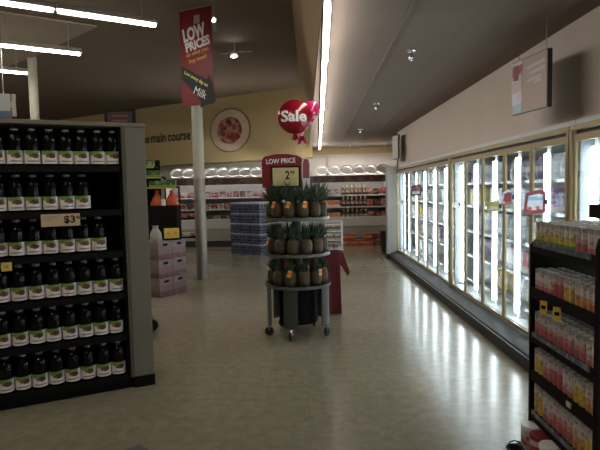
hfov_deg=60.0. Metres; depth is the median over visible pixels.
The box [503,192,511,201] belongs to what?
print
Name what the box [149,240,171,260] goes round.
carton
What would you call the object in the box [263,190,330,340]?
display stand
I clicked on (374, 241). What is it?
carton
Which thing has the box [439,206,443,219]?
bag
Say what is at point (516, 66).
picture
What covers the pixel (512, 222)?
bag
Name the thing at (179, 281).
carton
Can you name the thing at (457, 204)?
door sign
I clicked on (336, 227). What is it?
snack box
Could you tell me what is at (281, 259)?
pineapple
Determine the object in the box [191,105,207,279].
support pole
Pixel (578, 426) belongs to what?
pack
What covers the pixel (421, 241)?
box
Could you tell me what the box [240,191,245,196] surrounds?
pack
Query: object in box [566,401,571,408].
price tag
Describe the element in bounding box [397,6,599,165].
wall
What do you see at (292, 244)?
pineapple
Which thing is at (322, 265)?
pineapple
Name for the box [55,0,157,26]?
ceiling light
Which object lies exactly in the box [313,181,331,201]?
pineapple
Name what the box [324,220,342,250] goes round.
wire rack
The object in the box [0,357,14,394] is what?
juice bottle
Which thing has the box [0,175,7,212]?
juice bottle
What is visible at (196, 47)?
hanging banner
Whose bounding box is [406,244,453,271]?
wire shelf
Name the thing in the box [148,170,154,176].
pack
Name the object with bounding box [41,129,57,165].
juice bottle
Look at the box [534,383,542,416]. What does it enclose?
pack
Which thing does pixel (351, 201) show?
sauce bottle
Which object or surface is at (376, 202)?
pack
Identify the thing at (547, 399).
pack
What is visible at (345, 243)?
carton
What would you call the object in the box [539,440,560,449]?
tub
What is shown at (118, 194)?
shelf unit
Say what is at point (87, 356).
juice bottle
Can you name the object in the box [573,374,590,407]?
pack
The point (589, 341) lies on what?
pack
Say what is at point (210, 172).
foil pan
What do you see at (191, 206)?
pack
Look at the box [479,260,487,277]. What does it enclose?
bag
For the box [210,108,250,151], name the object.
wall medallion
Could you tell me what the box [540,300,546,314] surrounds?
price tag
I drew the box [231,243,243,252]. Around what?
pack
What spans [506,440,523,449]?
basket
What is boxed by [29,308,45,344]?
juice bottle
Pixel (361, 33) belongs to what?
ceiling
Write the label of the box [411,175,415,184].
box
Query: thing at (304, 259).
pineapple
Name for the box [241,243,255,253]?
pack
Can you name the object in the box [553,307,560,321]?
price tag
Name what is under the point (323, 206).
pineapple
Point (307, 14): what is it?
bulkhead
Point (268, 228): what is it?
pineapple
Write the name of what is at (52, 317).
juice bottle
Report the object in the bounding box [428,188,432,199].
bag
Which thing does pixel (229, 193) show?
pack
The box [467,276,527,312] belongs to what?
wire shelf
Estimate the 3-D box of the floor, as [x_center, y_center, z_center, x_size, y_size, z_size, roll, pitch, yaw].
[-4.875,1.010,9.637,18.000,0.100,29.000,-1,4,1]
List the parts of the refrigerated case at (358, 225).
panel, panel, price rail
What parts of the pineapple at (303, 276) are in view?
crown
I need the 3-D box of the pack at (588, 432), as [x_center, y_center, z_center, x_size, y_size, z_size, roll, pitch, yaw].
[1.390,1.000,2.362,0.160,0.160,0.098,-1,4,1]
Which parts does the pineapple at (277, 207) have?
crown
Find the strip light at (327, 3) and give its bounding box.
[319,0,330,149]
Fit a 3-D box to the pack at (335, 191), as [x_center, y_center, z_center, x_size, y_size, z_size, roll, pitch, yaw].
[1.011,-0.922,14.562,0.150,0.165,0.090,-1,4,1]
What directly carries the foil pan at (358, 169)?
on the refrigerated case at (358, 225)
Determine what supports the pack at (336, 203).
on the refrigerated case at (358, 225)
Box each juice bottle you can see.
[0,133,5,165]
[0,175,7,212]
[0,220,7,258]
[0,266,10,304]
[0,311,11,349]
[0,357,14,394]
[6,128,23,165]
[7,175,24,212]
[8,220,25,257]
[10,264,27,302]
[11,310,28,347]
[14,354,31,391]
[23,128,40,165]
[24,175,41,211]
[26,219,42,255]
[28,263,44,300]
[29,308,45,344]
[31,352,48,388]
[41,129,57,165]
[42,175,58,210]
[42,226,59,254]
[45,262,61,298]
[45,306,61,342]
[48,349,64,385]
[57,129,73,165]
[59,175,74,210]
[59,226,75,253]
[61,261,77,297]
[62,304,77,340]
[65,347,80,382]
[73,130,89,165]
[75,174,90,209]
[75,217,91,252]
[77,260,92,295]
[78,303,93,338]
[80,345,95,380]
[90,130,105,165]
[91,216,106,251]
[92,259,107,294]
[93,301,108,336]
[96,343,110,377]
[105,131,118,165]
[108,257,123,292]
[108,299,123,334]
[111,341,125,375]
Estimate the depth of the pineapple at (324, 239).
5.35 m
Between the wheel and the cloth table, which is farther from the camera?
the cloth table
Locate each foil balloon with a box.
[278,100,311,160]
[297,101,318,188]
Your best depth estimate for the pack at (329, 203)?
14.41 m
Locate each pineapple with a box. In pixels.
[259,179,283,217]
[264,224,277,253]
[266,222,275,249]
[266,258,276,283]
[267,182,284,217]
[273,224,286,254]
[273,259,284,285]
[276,258,285,272]
[278,180,298,217]
[282,222,290,243]
[284,260,296,286]
[285,223,299,254]
[290,181,312,217]
[297,184,313,216]
[297,260,310,286]
[300,224,314,254]
[302,258,309,271]
[307,178,325,216]
[308,222,314,240]
[309,257,318,272]
[310,223,324,253]
[310,258,321,285]
[313,179,330,216]
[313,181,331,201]
[318,257,327,282]
[319,223,329,251]
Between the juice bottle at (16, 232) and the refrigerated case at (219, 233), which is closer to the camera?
the juice bottle at (16, 232)
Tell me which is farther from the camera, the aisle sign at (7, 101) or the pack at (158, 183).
the pack at (158, 183)
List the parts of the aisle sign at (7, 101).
panel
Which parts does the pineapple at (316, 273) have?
crown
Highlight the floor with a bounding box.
[0,245,528,449]
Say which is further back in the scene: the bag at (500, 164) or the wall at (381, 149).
the wall at (381, 149)
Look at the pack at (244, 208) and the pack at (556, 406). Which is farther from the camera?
the pack at (244, 208)
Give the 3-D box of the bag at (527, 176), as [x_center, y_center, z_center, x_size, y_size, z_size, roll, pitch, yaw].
[2.420,-0.577,5.360,0.167,0.230,0.205,-1,4,1]
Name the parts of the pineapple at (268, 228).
crown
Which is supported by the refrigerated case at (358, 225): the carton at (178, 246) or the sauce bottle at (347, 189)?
the sauce bottle at (347, 189)
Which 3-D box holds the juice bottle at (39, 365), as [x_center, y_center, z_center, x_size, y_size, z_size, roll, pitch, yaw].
[-1.892,1.047,3.781,0.106,0.263,0.106,-3,4,-27]
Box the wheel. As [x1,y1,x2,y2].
[152,316,158,330]
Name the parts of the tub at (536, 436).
lid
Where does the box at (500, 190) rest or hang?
in the case at (501, 316)
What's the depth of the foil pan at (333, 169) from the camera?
14.44 m
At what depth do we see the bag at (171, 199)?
8.28 m
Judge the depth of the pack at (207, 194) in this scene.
14.56 m
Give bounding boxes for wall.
[62,87,312,166]
[160,158,328,198]
[313,146,392,154]
[313,153,396,175]
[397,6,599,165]
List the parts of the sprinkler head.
plate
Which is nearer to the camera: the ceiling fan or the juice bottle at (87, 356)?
the juice bottle at (87, 356)
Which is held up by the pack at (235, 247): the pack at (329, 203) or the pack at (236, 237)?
the pack at (236, 237)
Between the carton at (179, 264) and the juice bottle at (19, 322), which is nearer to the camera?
the juice bottle at (19, 322)
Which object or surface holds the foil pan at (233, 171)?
on the refrigerated case at (219, 233)
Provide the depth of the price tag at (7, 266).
3.58 m
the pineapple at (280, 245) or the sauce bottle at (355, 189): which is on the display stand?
the pineapple at (280, 245)
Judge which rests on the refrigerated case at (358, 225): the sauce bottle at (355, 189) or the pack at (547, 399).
the sauce bottle at (355, 189)
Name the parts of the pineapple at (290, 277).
crown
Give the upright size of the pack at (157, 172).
0.100 m
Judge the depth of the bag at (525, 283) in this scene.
5.39 m
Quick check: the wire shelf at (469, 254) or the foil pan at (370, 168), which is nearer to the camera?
the wire shelf at (469, 254)
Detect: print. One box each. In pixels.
[303,159,308,177]
[412,186,419,193]
[489,202,497,209]
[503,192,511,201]
[527,194,542,209]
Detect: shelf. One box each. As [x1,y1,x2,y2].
[146,160,181,239]
[181,217,195,237]
[406,183,453,186]
[406,199,453,204]
[406,214,453,227]
[406,229,453,249]
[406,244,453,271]
[467,178,564,184]
[467,205,564,216]
[467,229,528,246]
[467,252,528,279]
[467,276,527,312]
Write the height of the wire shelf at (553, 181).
0.030 m
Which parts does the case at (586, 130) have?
post, header trim, panel, panel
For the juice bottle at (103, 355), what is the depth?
3.94 m
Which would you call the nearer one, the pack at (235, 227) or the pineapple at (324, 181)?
the pineapple at (324, 181)
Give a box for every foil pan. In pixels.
[170,168,183,177]
[181,168,192,177]
[204,167,216,176]
[215,167,228,176]
[227,167,239,175]
[238,167,250,175]
[250,166,261,175]
[316,165,328,174]
[328,165,340,174]
[340,164,352,173]
[352,164,364,173]
[365,164,376,173]
[377,164,388,172]
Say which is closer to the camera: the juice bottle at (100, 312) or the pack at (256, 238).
the juice bottle at (100, 312)
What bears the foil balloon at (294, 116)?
attached to the price sign at (279, 168)
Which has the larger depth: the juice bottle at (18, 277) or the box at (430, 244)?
the box at (430, 244)
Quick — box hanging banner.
[179,4,215,107]
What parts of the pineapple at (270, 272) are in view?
crown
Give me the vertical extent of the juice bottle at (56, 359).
0.263 m
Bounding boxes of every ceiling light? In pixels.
[0,0,54,11]
[0,49,27,74]
[1,15,81,55]
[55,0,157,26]
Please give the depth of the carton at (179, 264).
7.78 m
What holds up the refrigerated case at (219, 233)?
on the floor
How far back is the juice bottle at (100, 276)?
3.90 m
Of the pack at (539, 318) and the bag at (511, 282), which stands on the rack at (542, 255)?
the pack at (539, 318)
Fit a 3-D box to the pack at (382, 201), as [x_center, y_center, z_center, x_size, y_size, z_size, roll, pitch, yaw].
[2.318,-0.633,14.448,0.160,0.190,0.120,-1,4,1]
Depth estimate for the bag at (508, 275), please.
5.98 m
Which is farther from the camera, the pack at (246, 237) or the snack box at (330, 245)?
the pack at (246, 237)
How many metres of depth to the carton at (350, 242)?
13.80 m
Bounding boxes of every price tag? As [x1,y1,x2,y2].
[1,262,11,271]
[41,213,79,226]
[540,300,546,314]
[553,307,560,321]
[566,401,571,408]
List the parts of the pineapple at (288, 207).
crown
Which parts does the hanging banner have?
rail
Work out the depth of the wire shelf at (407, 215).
9.20 m
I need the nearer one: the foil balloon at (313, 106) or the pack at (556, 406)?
the pack at (556, 406)
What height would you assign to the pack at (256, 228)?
0.244 m
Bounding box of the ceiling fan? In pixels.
[220,42,251,65]
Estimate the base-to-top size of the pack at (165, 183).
0.100 m
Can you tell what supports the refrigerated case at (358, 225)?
on the floor
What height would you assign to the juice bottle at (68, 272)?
0.263 m
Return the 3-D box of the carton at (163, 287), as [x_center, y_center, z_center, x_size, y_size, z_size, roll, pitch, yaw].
[-2.100,0.900,7.658,0.382,0.265,0.278,1,4,31]
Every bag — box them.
[150,191,161,205]
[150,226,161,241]
[166,190,178,204]
[419,220,423,231]
[421,188,423,199]
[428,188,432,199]
[438,188,442,200]
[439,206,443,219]
[479,211,487,228]
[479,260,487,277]
[485,212,491,230]
[485,261,491,280]
[488,264,500,282]
[498,162,508,180]
[498,213,501,232]
[498,214,511,234]
[498,240,501,259]
[498,269,511,289]
[500,242,513,261]
[509,215,522,235]
[509,272,522,292]
[510,160,514,180]
[521,216,528,237]
[521,278,528,300]
[522,159,528,179]
[525,157,538,179]
[534,218,542,239]
[535,156,543,179]
[552,153,563,178]
[560,152,564,178]
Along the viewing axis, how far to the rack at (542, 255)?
2.60 m
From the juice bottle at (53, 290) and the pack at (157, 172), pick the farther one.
the pack at (157, 172)
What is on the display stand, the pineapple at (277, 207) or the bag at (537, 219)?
the pineapple at (277, 207)
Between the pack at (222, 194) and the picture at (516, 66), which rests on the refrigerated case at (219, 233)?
the pack at (222, 194)
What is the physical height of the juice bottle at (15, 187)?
0.263 m
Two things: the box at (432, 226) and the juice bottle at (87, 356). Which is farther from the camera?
the box at (432, 226)
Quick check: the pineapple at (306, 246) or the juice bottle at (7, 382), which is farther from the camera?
the pineapple at (306, 246)
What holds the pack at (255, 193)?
on the refrigerated case at (219, 233)
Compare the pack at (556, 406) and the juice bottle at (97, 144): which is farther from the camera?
the juice bottle at (97, 144)
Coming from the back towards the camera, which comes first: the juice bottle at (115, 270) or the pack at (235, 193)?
the pack at (235, 193)
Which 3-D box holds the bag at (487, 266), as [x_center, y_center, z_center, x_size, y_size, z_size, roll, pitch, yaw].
[2.428,0.588,6.669,0.167,0.230,0.205,-1,4,1]
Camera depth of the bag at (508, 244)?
5.97 m
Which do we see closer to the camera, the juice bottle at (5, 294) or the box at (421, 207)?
the juice bottle at (5, 294)
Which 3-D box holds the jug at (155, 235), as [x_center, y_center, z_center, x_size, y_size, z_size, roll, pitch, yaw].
[-2.094,0.124,7.546,0.180,0.225,0.132,-3,4,-28]
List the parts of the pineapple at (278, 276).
crown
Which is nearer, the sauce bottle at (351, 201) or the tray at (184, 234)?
the tray at (184, 234)
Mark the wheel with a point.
(155, 324)
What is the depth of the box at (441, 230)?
8.45 m
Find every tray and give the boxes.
[181,213,190,217]
[182,232,191,236]
[266,281,328,290]
[267,251,327,258]
[276,216,326,221]
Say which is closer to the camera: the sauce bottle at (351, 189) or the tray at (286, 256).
the tray at (286, 256)
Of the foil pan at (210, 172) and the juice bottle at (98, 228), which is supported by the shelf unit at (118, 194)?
the juice bottle at (98, 228)
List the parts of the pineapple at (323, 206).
crown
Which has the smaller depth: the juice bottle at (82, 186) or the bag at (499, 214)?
the juice bottle at (82, 186)
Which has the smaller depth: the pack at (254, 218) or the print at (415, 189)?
the print at (415, 189)
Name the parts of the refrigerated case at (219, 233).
panel, price rail, kick plate, panel, panel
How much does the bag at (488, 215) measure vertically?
0.230 m
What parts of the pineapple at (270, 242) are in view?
crown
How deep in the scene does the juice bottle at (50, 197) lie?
3.71 m
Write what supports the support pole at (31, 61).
on the floor
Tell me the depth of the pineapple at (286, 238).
5.62 m
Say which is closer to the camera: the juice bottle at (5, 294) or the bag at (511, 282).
the juice bottle at (5, 294)
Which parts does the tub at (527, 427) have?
lid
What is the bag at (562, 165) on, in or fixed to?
in the case at (501, 316)
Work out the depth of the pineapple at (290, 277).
5.15 m
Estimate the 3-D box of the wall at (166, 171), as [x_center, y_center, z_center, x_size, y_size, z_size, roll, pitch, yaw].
[-4.333,-0.858,18.406,12.000,2.430,0.200,1,4,31]
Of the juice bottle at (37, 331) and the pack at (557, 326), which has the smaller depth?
the pack at (557, 326)
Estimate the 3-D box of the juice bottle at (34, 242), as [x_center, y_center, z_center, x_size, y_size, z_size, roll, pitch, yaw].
[-1.906,0.089,3.728,0.106,0.263,0.106,-3,4,-20]
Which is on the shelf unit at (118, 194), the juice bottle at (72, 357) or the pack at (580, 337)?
the juice bottle at (72, 357)
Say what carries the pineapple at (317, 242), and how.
on the display stand
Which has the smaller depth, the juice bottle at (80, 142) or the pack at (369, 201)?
the juice bottle at (80, 142)
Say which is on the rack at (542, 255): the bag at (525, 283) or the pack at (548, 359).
the pack at (548, 359)
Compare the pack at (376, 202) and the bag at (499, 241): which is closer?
the bag at (499, 241)
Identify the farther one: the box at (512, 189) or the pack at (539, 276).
the box at (512, 189)
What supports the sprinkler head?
attached to the ceiling at (361, 33)
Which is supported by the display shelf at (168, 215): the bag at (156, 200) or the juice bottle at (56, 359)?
the bag at (156, 200)
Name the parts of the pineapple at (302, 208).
crown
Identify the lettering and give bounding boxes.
[145,133,190,143]
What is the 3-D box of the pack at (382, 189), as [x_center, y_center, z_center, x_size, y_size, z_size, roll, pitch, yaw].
[2.313,-0.961,14.547,0.160,0.190,0.120,-1,4,1]
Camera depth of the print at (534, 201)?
4.15 m
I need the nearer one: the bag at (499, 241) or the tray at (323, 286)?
the tray at (323, 286)
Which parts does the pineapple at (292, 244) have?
crown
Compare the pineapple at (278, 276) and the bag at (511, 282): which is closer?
the pineapple at (278, 276)
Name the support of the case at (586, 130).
on the floor
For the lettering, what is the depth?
17.19 m
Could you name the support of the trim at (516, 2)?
attached to the wall at (381, 149)
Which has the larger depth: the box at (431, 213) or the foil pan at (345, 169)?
the foil pan at (345, 169)
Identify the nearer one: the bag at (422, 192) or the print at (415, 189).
the print at (415, 189)
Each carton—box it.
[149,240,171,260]
[150,259,172,278]
[151,277,173,297]
[169,239,185,257]
[172,256,185,275]
[173,274,186,293]
[339,240,347,245]
[340,233,347,239]
[347,233,355,239]
[347,240,355,245]
[356,239,363,245]
[363,233,371,239]
[364,239,371,244]
[372,233,379,238]
[372,239,379,244]
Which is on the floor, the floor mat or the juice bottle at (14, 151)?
the floor mat
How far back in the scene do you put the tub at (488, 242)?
6.60 m
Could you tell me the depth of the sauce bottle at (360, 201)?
14.42 m
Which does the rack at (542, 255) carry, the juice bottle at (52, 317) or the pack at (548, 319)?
the pack at (548, 319)
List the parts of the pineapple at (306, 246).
crown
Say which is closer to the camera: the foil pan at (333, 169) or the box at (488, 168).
the box at (488, 168)
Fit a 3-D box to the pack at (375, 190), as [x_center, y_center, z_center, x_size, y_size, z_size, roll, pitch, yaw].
[2.123,-0.944,14.550,0.150,0.165,0.090,-1,4,1]
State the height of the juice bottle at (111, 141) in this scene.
0.263 m
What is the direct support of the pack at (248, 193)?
on the refrigerated case at (219, 233)
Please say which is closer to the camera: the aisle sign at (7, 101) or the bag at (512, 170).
the bag at (512, 170)
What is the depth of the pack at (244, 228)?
12.46 m
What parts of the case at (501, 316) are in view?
post, door, door, panel, kick plate, door, header trim, panel, door, panel, door, post, panel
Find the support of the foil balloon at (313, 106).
attached to the price sign at (279, 168)
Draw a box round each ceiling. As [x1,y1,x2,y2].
[0,0,299,119]
[309,0,599,150]
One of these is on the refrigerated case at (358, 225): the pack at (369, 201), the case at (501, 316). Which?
the pack at (369, 201)
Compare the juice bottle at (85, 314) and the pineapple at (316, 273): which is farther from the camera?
the pineapple at (316, 273)
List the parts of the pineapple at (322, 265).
crown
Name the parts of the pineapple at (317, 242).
crown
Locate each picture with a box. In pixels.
[217,117,241,143]
[512,60,521,114]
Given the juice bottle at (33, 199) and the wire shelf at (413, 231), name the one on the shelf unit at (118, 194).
the juice bottle at (33, 199)
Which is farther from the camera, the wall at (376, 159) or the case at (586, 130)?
the wall at (376, 159)
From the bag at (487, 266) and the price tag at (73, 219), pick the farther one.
the bag at (487, 266)
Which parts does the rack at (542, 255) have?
panel, panel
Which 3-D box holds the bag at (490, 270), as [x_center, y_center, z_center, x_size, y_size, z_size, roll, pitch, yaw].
[2.438,0.601,6.476,0.167,0.230,0.205,-1,4,1]
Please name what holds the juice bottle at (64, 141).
on the shelf unit at (118, 194)
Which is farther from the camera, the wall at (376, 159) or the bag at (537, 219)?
the wall at (376, 159)
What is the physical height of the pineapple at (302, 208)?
0.395 m
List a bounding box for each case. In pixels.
[164,177,283,246]
[283,175,385,241]
[389,152,454,297]
[437,120,578,372]
[568,114,599,220]
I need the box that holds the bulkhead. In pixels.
[292,0,323,148]
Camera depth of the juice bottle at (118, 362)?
3.98 m
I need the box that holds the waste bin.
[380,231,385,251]
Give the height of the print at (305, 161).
0.195 m
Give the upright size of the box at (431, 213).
0.210 m
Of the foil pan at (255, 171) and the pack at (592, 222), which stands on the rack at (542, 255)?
the pack at (592, 222)
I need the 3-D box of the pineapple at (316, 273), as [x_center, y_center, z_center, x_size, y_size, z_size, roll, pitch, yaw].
[0.161,0.474,5.253,0.136,0.283,0.130,2,5,36]
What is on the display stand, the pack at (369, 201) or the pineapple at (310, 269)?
the pineapple at (310, 269)
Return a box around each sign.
[0,35,16,117]
[104,109,135,122]
[162,226,180,239]
[262,154,301,202]
[301,158,309,189]
[392,128,399,159]
[410,184,422,195]
[453,201,460,207]
[486,200,501,211]
[501,190,514,204]
[512,17,552,115]
[523,189,547,214]
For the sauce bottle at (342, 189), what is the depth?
14.52 m
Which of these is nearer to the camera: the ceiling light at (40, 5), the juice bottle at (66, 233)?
the juice bottle at (66, 233)
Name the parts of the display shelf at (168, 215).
panel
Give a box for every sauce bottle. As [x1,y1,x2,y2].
[341,185,344,194]
[345,185,348,194]
[350,185,353,194]
[350,197,353,205]
[354,185,357,194]
[359,197,362,205]
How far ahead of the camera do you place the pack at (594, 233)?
2.31 m
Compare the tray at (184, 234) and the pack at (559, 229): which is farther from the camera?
the tray at (184, 234)
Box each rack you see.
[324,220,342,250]
[516,238,599,449]
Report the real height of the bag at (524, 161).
0.230 m
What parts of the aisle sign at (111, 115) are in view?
panel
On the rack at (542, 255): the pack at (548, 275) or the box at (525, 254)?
the pack at (548, 275)
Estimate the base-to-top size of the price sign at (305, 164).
0.530 m
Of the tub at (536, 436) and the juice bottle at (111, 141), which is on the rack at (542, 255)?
the tub at (536, 436)
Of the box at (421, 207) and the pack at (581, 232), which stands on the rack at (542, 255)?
the pack at (581, 232)
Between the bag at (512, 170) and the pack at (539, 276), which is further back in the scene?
the bag at (512, 170)
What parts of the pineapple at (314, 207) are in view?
crown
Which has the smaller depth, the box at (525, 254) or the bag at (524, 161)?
the box at (525, 254)
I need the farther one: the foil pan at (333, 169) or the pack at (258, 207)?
the foil pan at (333, 169)
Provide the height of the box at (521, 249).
0.210 m
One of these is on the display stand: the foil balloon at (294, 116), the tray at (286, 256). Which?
the tray at (286, 256)
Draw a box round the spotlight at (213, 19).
[211,2,216,31]
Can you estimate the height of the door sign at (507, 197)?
0.140 m
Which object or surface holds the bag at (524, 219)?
in the case at (501, 316)
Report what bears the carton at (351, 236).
on the carton at (350, 242)
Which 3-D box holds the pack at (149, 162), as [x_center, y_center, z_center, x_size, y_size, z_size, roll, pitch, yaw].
[-2.355,-0.977,8.216,0.100,0.100,0.080,-1,4,1]
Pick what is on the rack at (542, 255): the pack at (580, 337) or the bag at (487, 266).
the pack at (580, 337)
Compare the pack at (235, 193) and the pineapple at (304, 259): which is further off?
the pack at (235, 193)
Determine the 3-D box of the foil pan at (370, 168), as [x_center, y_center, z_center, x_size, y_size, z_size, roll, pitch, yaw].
[1.962,-1.554,14.381,0.437,0.282,0.219,-4,4,-31]
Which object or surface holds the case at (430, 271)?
on the floor
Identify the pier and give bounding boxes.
[385,166,399,253]
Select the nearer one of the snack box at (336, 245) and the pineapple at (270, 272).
the pineapple at (270, 272)
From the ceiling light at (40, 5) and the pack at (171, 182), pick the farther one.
the pack at (171, 182)
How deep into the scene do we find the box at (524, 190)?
5.17 m
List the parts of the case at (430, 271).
post, door, door, kick plate, door, panel, door, header trim, panel, door, door, panel, post, panel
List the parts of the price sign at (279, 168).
card frame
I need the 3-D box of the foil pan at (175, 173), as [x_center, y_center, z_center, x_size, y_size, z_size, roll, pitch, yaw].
[-3.407,-1.447,14.440,0.437,0.276,0.224,-3,4,-30]
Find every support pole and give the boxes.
[27,56,39,119]
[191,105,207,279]
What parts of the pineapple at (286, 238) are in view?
crown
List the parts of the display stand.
skirt panel, skirt panel, skirt panel, post, skirt panel, skirt panel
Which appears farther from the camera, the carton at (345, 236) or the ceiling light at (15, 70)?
the carton at (345, 236)
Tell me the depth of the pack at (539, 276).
2.83 m
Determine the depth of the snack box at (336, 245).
6.36 m
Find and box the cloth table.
[283,250,349,312]
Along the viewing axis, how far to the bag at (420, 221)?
10.38 m
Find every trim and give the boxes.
[338,0,415,146]
[362,0,520,146]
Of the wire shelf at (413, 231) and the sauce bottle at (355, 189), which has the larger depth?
the sauce bottle at (355, 189)
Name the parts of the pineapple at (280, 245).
crown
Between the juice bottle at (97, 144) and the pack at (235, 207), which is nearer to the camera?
the juice bottle at (97, 144)
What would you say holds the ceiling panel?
attached to the ceiling at (120, 65)
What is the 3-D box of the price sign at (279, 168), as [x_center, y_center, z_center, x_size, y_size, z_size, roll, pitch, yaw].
[-0.181,-0.463,5.319,0.410,0.521,0.093,-1,4,1]
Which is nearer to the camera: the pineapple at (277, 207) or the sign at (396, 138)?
the pineapple at (277, 207)
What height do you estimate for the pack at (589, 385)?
0.130 m
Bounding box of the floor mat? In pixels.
[125,444,147,449]
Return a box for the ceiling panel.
[0,11,96,66]
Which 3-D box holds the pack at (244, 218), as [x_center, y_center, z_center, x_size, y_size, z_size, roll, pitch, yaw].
[-1.204,-0.182,12.605,0.326,0.244,0.396,2,5,38]
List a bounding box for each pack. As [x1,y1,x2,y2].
[147,160,154,165]
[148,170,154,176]
[149,180,155,186]
[154,170,161,176]
[155,180,161,186]
[162,180,168,186]
[169,180,176,185]
[189,204,194,209]
[205,192,210,197]
[220,191,225,196]
[227,191,231,196]
[230,202,244,212]
[230,213,248,222]
[230,223,248,232]
[231,233,243,242]
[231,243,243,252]
[233,191,238,196]
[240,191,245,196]
[240,202,254,212]
[240,213,256,222]
[240,223,251,232]
[241,233,253,243]
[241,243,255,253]
[246,191,251,196]
[250,202,266,212]
[250,213,270,222]
[250,223,270,233]
[251,233,268,243]
[251,244,266,254]
[253,191,258,196]
[327,201,332,206]
[333,189,338,194]
[333,200,339,206]
[366,187,371,193]
[367,199,372,205]
[373,188,378,193]
[374,200,379,205]
[379,187,385,193]
[380,199,385,205]
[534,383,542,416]
[535,267,568,290]
[535,310,566,336]
[535,347,547,374]
[536,221,569,243]
[543,353,556,381]
[543,390,551,424]
[544,270,581,294]
[544,315,577,341]
[545,222,578,245]
[552,359,566,389]
[552,397,562,434]
[553,273,591,298]
[553,320,587,347]
[554,223,591,247]
[562,366,578,398]
[562,406,572,444]
[563,325,593,354]
[564,225,599,249]
[564,277,594,303]
[570,220,599,222]
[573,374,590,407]
[573,415,584,449]
[574,331,593,361]
[575,281,594,308]
[576,226,599,252]
[579,221,599,223]
[584,425,591,449]
[585,382,592,415]
[586,337,593,367]
[587,285,594,312]
[588,228,599,254]
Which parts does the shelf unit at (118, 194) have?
panel, shelf, shelf, shelf, shelf, shelf, panel, panel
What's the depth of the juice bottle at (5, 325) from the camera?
3.63 m
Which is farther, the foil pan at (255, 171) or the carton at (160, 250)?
the foil pan at (255, 171)
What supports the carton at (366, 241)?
on the floor
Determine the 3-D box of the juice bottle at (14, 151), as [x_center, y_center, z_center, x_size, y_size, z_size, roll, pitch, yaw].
[-1.999,-0.545,3.643,0.106,0.263,0.106,-3,4,-29]
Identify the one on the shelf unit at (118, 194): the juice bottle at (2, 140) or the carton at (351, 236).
the juice bottle at (2, 140)
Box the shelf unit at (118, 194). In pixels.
[0,118,154,410]
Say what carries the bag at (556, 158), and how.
in the case at (501, 316)
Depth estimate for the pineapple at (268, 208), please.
5.29 m
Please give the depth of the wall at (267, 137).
16.10 m
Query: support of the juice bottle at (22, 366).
on the shelf unit at (118, 194)
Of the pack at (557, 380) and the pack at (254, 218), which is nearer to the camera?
the pack at (557, 380)
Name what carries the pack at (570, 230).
on the rack at (542, 255)
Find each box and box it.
[325,224,331,230]
[326,233,332,239]
[328,242,332,248]
[333,224,340,230]
[333,233,340,239]
[333,242,340,248]
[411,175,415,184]
[413,205,415,215]
[419,173,423,184]
[419,239,429,250]
[420,205,432,216]
[422,223,439,233]
[428,242,444,254]
[429,207,433,218]
[432,226,444,238]
[438,171,443,183]
[439,228,444,240]
[470,188,491,204]
[471,166,472,182]
[479,164,510,181]
[498,188,510,206]
[507,247,528,268]
[511,188,514,207]
[521,249,528,270]
[522,188,528,208]
[522,251,528,272]
[551,188,564,211]
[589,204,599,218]
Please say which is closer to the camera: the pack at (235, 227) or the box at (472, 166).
the box at (472, 166)
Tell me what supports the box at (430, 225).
in the case at (430, 271)
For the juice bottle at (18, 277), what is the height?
0.263 m
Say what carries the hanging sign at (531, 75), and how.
hanging from the ceiling at (361, 33)
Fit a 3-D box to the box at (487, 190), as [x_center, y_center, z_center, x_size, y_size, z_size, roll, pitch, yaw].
[2.397,-0.369,6.751,0.340,0.210,0.155,-1,4,1]
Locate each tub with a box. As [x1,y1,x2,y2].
[161,199,165,205]
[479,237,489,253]
[485,239,491,255]
[521,421,540,449]
[529,430,550,449]
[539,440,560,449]
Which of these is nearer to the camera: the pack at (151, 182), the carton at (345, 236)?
the pack at (151, 182)
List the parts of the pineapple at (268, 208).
crown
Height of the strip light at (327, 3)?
0.099 m
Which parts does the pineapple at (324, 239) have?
crown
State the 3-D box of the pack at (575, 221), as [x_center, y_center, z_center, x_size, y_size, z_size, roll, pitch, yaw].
[1.554,0.034,2.824,0.160,0.116,0.098,-1,4,1]
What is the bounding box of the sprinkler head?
[406,48,415,60]
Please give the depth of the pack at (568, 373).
2.53 m
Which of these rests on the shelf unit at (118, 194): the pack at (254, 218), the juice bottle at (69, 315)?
the juice bottle at (69, 315)
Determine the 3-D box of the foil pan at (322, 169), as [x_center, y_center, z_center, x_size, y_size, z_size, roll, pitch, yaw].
[0.622,-1.529,14.395,0.436,0.275,0.226,-3,4,-30]
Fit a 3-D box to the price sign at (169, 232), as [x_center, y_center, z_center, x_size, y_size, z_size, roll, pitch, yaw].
[-1.910,0.120,7.740,0.270,0.200,0.120,-3,4,-21]
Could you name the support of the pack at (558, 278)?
on the rack at (542, 255)
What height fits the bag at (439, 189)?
0.230 m
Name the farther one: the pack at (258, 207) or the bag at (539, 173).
the pack at (258, 207)
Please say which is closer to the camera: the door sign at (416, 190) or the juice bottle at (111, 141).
the juice bottle at (111, 141)
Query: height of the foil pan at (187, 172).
0.283 m

